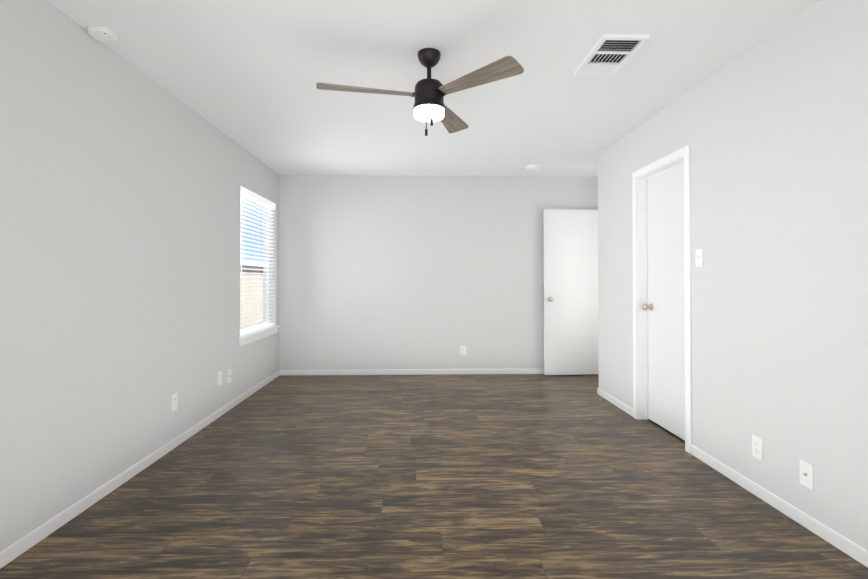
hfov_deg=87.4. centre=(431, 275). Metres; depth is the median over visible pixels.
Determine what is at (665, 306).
door
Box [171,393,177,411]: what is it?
electrical outlet
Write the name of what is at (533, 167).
ceiling detector
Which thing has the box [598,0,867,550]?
wall
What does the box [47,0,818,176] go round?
ceiling
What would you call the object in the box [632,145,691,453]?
door frame
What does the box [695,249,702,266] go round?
light switch
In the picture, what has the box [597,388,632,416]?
baseboard
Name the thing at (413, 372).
baseboard
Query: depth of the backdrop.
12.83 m
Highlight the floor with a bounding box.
[0,374,867,578]
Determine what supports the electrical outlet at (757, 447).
attached to the wall at (771, 130)
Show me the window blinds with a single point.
(249, 195)
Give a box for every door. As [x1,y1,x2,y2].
[544,209,598,374]
[643,163,684,439]
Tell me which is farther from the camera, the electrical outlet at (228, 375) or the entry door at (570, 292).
the entry door at (570, 292)
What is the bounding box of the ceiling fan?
[316,48,523,135]
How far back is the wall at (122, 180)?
2.47 m
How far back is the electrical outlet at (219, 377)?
3.92 m
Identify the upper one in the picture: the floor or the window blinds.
the window blinds
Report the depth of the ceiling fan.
2.52 m
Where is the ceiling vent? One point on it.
(609, 55)
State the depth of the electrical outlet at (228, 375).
4.11 m
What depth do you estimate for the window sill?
4.81 m
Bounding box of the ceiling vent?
[574,34,649,76]
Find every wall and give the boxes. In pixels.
[0,0,279,551]
[279,175,597,369]
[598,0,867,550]
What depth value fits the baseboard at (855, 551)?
2.25 m
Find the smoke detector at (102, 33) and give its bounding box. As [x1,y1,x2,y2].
[86,26,117,41]
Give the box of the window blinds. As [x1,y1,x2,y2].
[240,186,274,335]
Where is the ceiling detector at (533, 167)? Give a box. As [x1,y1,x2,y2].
[526,164,540,169]
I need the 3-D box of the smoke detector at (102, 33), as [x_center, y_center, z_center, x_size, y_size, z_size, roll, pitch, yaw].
[-1.714,-1.255,2.370,0.115,0.029,0.115,0,0,-2]
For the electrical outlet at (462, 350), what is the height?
0.117 m
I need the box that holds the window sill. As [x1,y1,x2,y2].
[238,325,278,346]
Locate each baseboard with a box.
[0,370,279,568]
[279,369,543,375]
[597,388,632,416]
[691,445,867,567]
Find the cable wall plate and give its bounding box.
[800,460,813,489]
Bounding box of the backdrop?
[240,197,262,327]
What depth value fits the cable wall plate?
2.16 m
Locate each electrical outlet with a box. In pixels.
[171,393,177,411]
[218,370,221,385]
[227,369,230,382]
[460,346,465,354]
[752,435,762,459]
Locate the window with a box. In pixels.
[240,199,268,331]
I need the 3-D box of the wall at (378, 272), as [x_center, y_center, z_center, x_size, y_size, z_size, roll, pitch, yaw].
[0.147,-0.003,5.721,4.351,2.475,0.115,0,0,-2]
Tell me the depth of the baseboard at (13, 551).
2.49 m
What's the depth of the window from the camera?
5.42 m

